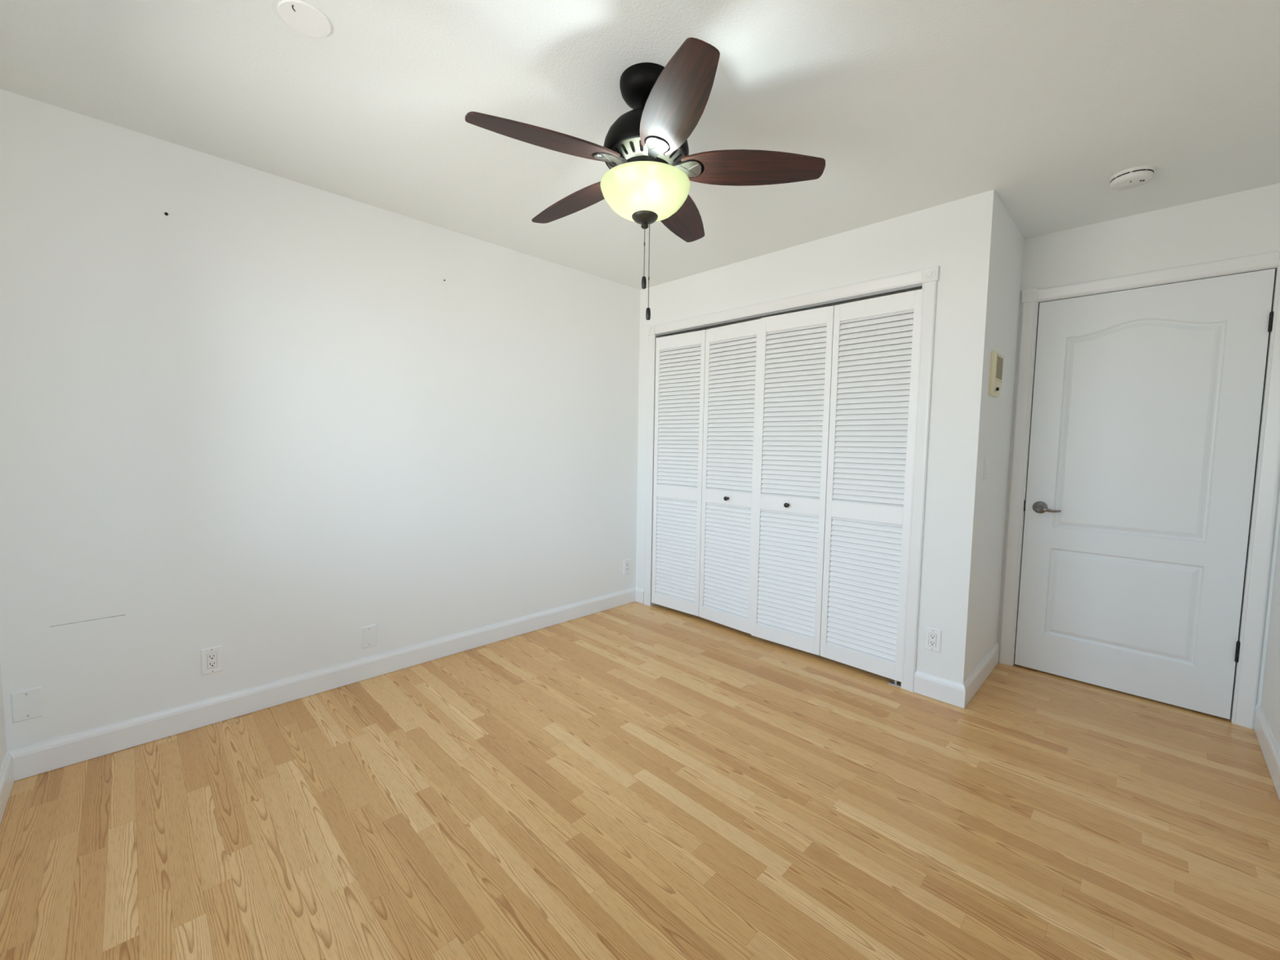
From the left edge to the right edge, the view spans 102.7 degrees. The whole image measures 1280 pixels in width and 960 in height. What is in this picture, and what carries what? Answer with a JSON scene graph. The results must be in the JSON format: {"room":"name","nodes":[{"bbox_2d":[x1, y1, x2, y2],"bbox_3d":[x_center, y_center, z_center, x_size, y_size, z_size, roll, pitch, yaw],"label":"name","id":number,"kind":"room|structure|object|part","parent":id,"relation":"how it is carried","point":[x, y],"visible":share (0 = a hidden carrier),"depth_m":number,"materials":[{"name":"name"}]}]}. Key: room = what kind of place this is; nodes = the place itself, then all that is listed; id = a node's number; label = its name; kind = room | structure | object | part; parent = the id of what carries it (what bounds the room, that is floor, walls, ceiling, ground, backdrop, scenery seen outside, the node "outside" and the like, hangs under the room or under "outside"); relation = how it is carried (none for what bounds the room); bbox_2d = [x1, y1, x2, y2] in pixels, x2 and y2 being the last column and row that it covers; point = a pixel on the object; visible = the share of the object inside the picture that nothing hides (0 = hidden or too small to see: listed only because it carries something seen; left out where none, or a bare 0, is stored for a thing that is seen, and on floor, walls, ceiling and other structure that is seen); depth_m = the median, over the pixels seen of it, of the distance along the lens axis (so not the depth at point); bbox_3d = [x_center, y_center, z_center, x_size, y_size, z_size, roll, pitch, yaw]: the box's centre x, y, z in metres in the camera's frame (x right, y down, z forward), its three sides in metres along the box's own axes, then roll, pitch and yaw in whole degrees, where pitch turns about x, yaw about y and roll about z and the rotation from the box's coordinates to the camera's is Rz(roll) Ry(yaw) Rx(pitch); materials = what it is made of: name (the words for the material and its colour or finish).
{"room":"empty bedroom","nodes":[
{"label":"empty bedroom","id":0,"kind":"room"},
{"bbox_2d":[0,665,6,768],"bbox_3d":[-1.135,-0.017,0.573,0.100,2.400,3.228,-3,6,-45],"label":"wall","id":1,"kind":"structure","parent":0,"point":[2,731],"depth_m":1.78,"materials":[{"name":"paint"}]},
{"bbox_2d":[0,751,14,824],"bbox_3d":[-1.112,1.121,0.695,0.014,0.110,3.228,-3,6,-45],"label":"baseboard","id":2,"kind":"structure","parent":1,"relation":"attached to","point":[6,770],"depth_m":1.73,"materials":[{"name":"white paint"}]},
{"bbox_2d":[0,88,702,751],"bbox_3d":[-0.894,-0.198,3.158,4.101,2.400,0.100,-3,6,-45],"label":"wall","id":3,"kind":"structure","parent":0,"point":[260,418],"depth_m":2.28,"materials":[{"name":"paint"}]},
{"bbox_2d":[10,686,44,723],"bbox_3d":[-2.213,0.812,1.849,0.073,0.112,0.007,-3,6,-45],"label":"blank cover plate","id":4,"kind":"object","parent":3,"relation":"attached to","point":[26,704],"visible":1,"depth_m":1.85,"materials":[{"name":"white plastic"}]},
{"bbox_2d":[200,644,223,675],"bbox_3d":[-1.848,0.779,2.212,0.074,0.114,0.007,-3,6,-45],"label":"wall outlet","id":5,"kind":"object","parent":3,"relation":"attached to","point":[211,658],"visible":1,"depth_m":2.21,"materials":[{"name":"white plastic"}]},
{"bbox_2d":[207,652,217,668],"bbox_3d":[-1.848,0.779,2.211,0.032,0.066,0.005,-3,6,-45],"label":"receptacle","id":6,"kind":"object","parent":5,"relation":"attached to","point":[211,656],"depth_m":2.21,"materials":[{"name":"white plastic"}]},
{"bbox_2d":[8,586,635,781],"bbox_3d":[-1.141,0.961,2.931,3.140,0.110,0.014,-3,6,-45],"label":"baseboard","id":7,"kind":"structure","parent":3,"relation":"attached to","point":[37,758],"depth_m":2.35,"materials":[{"name":"white paint"}]},
{"bbox_2d":[360,623,376,648],"bbox_3d":[-1.406,0.813,2.657,0.073,0.114,0.007,-3,6,-45],"label":"blank cover plate","id":8,"kind":"object","parent":3,"relation":"attached to","point":[368,633],"visible":1,"depth_m":2.65,"materials":[{"name":"white plastic"}]},
{"bbox_2d":[622,559,630,574],"bbox_3d":[-0.100,0.670,3.953,0.074,0.114,0.007,-3,6,-45],"label":"wall outlet","id":9,"kind":"object","parent":3,"relation":"attached to","point":[626,562],"visible":1,"depth_m":3.95,"materials":[{"name":"white plastic"}]},
{"bbox_2d":[625,562,628,571],"bbox_3d":[-0.099,0.670,3.952,0.032,0.066,0.005,-3,6,-45],"label":"receptacle","id":10,"kind":"object","parent":9,"relation":"attached to","point":[626,563],"depth_m":3.95,"materials":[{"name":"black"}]},
{"bbox_2d":[0,601,1279,959],"bbox_3d":[0.665,1.128,2.474,5.240,0.100,3.428,-3,6,-45],"label":"floor","id":11,"kind":"structure","parent":0,"point":[635,780],"depth_m":1.68,"materials":[{"name":"brown wood"}]},
{"bbox_2d":[0,0,1279,289],"bbox_3d":[0.704,-1.365,2.297,5.240,0.100,3.428,-3,6,-45],"label":"ceiling","id":12,"kind":"structure","parent":0,"point":[908,106],"depth_m":1.72,"materials":[{"name":"white paint"}]},
{"bbox_2d":[277,0,331,37],"bbox_3d":[-0.927,-1.274,1.417,0.125,0.008,0.125,-3,6,-45],"label":"cover plate","id":13,"kind":"object","parent":12,"relation":"attached to","point":[303,17],"visible":1,"depth_m":1.41,"materials":[{"name":"white plastic"}]},
{"bbox_2d":[465,37,825,319],"bbox_3d":[-0.016,-0.908,1.693,1.085,0.749,1.057,-3,6,-45],"label":"ceiling fan","id":14,"kind":"object","parent":12,"relation":"hanging from","point":[645,151],"visible":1,"depth_m":1.57,"materials":[{"name":"brown wood"}]},
{"bbox_3d":[-0.274,-0.995,1.493,0.452,0.006,0.147,-4,19,-30],"label":"blade","id":15,"kind":"part","parent":14,"relation":"part of","materials":[{"name":"brown wood"}]},
{"bbox_3d":[-0.237,-1.023,1.891,0.452,0.006,0.147,1,16,41],"label":"blade","id":16,"kind":"part","parent":14,"relation":"part of","materials":[{"name":"brown wood"}]},
{"bbox_3d":[0.014,-0.748,1.685,0.005,0.155,0.005,-3,6,-45],"label":"pull chain","id":17,"kind":"part","parent":14,"relation":"part of","materials":[{"name":"grey metal"}]},
{"bbox_3d":[0.017,-0.912,1.674,0.293,0.100,0.293,-3,6,-45],"label":"lamp shade","id":18,"kind":"part","parent":14,"relation":"part of","materials":[{"name":"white glass"}]},
{"bbox_3d":[0.030,-0.709,1.688,0.005,0.277,0.005,-3,6,-45],"label":"pull chain","id":19,"kind":"part","parent":14,"relation":"part of","materials":[{"name":"grey metal"}]},
{"bbox_3d":[0.093,-0.978,1.336,0.147,0.006,0.452,13,3,-14],"label":"blade","id":20,"kind":"part","parent":14,"relation":"part of","materials":[{"name":"brown wood"}]},
{"bbox_3d":[0.152,-1.023,1.979,0.147,0.006,0.452,-11,-3,23],"label":"blade","id":21,"kind":"part","parent":14,"relation":"part of","materials":[{"name":"brown wood"}]},
{"bbox_3d":[0.181,-1.012,1.653,0.102,0.003,0.096,4,-9,5],"label":"mounting plate","id":22,"kind":"part","parent":14,"relation":"part of","materials":[{"name":"silver metal"}]},
{"bbox_3d":[0.357,-0.996,1.637,0.452,0.006,0.147,4,-9,5],"label":"blade","id":23,"kind":"part","parent":14,"relation":"part of","materials":[{"name":"brown wood"}]},
{"bbox_2d":[1109,164,1155,190],"bbox_3d":[2.065,-1.262,2.152,0.141,0.042,0.141,-3,6,-45],"label":"smoke detector","id":24,"kind":"object","parent":12,"relation":"attached to","point":[1135,176],"visible":1,"depth_m":2.12,"materials":[{"name":"white plastic"}]},
{"bbox_2d":[635,189,998,684],"bbox_3d":[0.811,-0.175,3.206,0.100,2.400,2.243,-3,6,-45],"label":"wall","id":25,"kind":"structure","parent":0,"point":[958,237],"depth_m":2.49,"materials":[{"name":"paint"}]},
{"bbox_2d":[655,283,922,687],"bbox_3d":[0.746,-0.004,3.225,0.030,2.053,1.817,-3,6,-45],"label":"door track","id":26,"kind":"object","parent":25,"relation":"attached to","point":[920,285],"visible":0.84,"depth_m":2.94,"materials":[{"name":"grey metal"}]},
{"bbox_2d":[651,318,761,634],"bbox_3d":[0.428,-0.028,3.543,0.062,1.991,0.895,-3,6,-43],"label":"door","id":27,"kind":"structure","parent":26,"relation":"hanging from","point":[703,535],"depth_m":3.52,"materials":[{"name":"white paint"}]},
{"bbox_3d":[0.275,-0.042,3.707,0.444,1.991,0.028,5,6,43],"label":"panel","id":28,"kind":"part","parent":27,"relation":"part of","materials":[{"name":"white paint"}]},
{"bbox_3d":[0.592,-0.015,3.390,0.028,1.991,0.447,-3,6,-43],"label":"panel","id":29,"kind":"part","parent":27,"relation":"part of","materials":[{"name":"white paint"}]},
{"bbox_2d":[751,288,922,681],"bbox_3d":[1.055,0.028,2.900,0.898,1.991,0.062,5,6,42],"label":"door","id":30,"kind":"structure","parent":26,"relation":"hanging from","point":[830,559],"depth_m":2.86,"materials":[{"name":"white paint"}]},
{"bbox_3d":[0.876,0.150,3.052,0.029,0.029,0.034,5,6,42],"label":"knob","id":31,"kind":"part","parent":30,"relation":"part of","materials":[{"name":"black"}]},
{"bbox_3d":[0.901,0.014,3.063,0.448,1.991,0.028,5,6,42],"label":"panel","id":32,"kind":"part","parent":30,"relation":"part of","materials":[{"name":"white paint"}]},
{"bbox_3d":[1.224,0.041,2.751,0.028,1.991,0.447,-3,6,-44],"label":"panel","id":33,"kind":"part","parent":30,"relation":"part of","materials":[{"name":"white paint"}]},
{"bbox_2d":[644,265,939,692],"bbox_3d":[0.762,-0.034,3.243,0.126,2.112,1.942,-3,6,-45],"label":"door frame","id":34,"kind":"structure","parent":25,"relation":"attached to","point":[928,277],"depth_m":2.60,"materials":[{"name":"white paint"}]},
{"bbox_2d":[635,586,965,708],"bbox_3d":[0.758,0.968,3.242,0.014,0.110,2.257,-3,6,-45],"label":"baseboard","id":35,"kind":"structure","parent":25,"relation":"attached to","point":[948,691],"depth_m":2.52,"materials":[{"name":"white paint"}]},
{"bbox_2d":[924,626,942,653],"bbox_3d":[1.452,0.793,2.540,0.007,0.114,0.074,-3,6,-45],"label":"wall outlet","id":36,"kind":"object","parent":25,"relation":"attached to","point":[932,641],"visible":1,"depth_m":2.54,"materials":[{"name":"white plastic"}]},
{"bbox_2d":[928,632,936,647],"bbox_3d":[1.452,0.793,2.540,0.005,0.066,0.032,-3,6,-45],"label":"receptacle","id":37,"kind":"object","parent":36,"relation":"attached to","point":[932,636],"depth_m":2.54,"materials":[{"name":"white plastic"}]},
{"bbox_2d":[702,183,1279,705],"bbox_3d":[1.698,-0.175,3.395,0.100,2.400,3.228,-3,6,-45],"label":"wall","id":38,"kind":"structure","parent":0,"point":[1247,222],"depth_m":2.50,"materials":[{"name":"paint"}]},
{"bbox_2d":[997,642,1259,728],"bbox_3d":[2.432,1.036,2.645,0.014,0.110,0.985,-3,6,-45],"label":"baseboard","id":39,"kind":"structure","parent":38,"relation":"attached to","point":[1256,705],"depth_m":2.30,"materials":[{"name":"white paint"}]},
{"bbox_2d":[998,248,1279,728],"bbox_3d":[2.478,0.035,2.605,0.126,2.118,0.967,-3,6,-45],"label":"door frame","id":40,"kind":"structure","parent":38,"relation":"attached to","point":[1267,470],"depth_m":2.33,"materials":[{"name":"white paint"}]},
{"bbox_2d":[1014,268,1275,719],"bbox_3d":[2.446,0.070,2.569,0.094,2.029,0.825,-3,6,-45],"label":"door","id":41,"kind":"structure","parent":38,"relation":"in","point":[1147,402],"depth_m":2.53,"materials":[{"name":"white paint"}]},
{"bbox_3d":[2.198,0.152,2.816,0.034,0.067,0.067,-3,6,-45],"label":"handle","id":42,"kind":"part","parent":41,"relation":"part of","materials":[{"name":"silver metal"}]},
{"bbox_3d":[2.205,0.157,2.768,0.028,0.034,0.109,-3,5,-41],"label":"lever","id":43,"kind":"part","parent":41,"relation":"part of","materials":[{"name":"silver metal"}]},
{"bbox_2d":[968,197,1024,677],"bbox_3d":[1.837,-0.125,2.718,0.661,2.400,0.100,-3,6,-45],"label":"wall","id":44,"kind":"structure","parent":0,"point":[1009,250],"depth_m":2.66,"materials":[{"name":"paint"}]},
{"bbox_2d":[963,642,999,708],"bbox_3d":[1.819,1.021,2.719,0.775,0.110,0.014,-3,6,-45],"label":"baseboard","id":45,"kind":"structure","parent":44,"relation":"attached to","point":[981,673],"depth_m":2.67,"materials":[{"name":"white paint"}]},
{"bbox_2d":[982,455,989,479],"bbox_3d":[1.699,-0.059,2.508,0.070,0.117,0.010,-3,6,-45],"label":"light switch","id":46,"kind":"object","parent":44,"relation":"attached to","point":[986,457],"visible":1,"depth_m":2.50,"materials":[{"name":"white plastic"}]},
{"bbox_2d":[988,351,1003,397],"bbox_3d":[1.742,-0.513,2.499,0.158,0.204,0.027,-3,6,-45],"label":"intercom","id":47,"kind":"object","parent":44,"relation":"attached to","point":[997,359],"visible":1,"depth_m":2.46,"materials":[{"name":"beige plastic"}]},
{"bbox_2d":[995,355,1003,379],"bbox_3d":[1.748,-0.544,2.489,0.128,0.099,0.001,-3,6,-45],"label":"grille","id":48,"kind":"object","parent":47,"relation":"attached to","point":[999,359],"depth_m":2.49,"materials":[{"name":"brown plastic"}]},
{"bbox_2d":[1260,523,1279,751],"bbox_3d":[1.456,0.006,0.810,4.101,2.400,0.100,-3,6,-45],"label":"wall","id":49,"kind":"structure","parent":0,"point":[1270,695],"depth_m":2.16,"materials":[{"name":"paint"}]},
{"bbox_2d":[1253,705,1279,800],"bbox_3d":[1.399,1.142,0.932,3.901,0.110,0.014,-3,6,-45],"label":"baseboard","id":50,"kind":"structure","parent":49,"relation":"attached to","point":[1269,748],"depth_m":2.05,"materials":[{"name":"white paint"}]}
]}

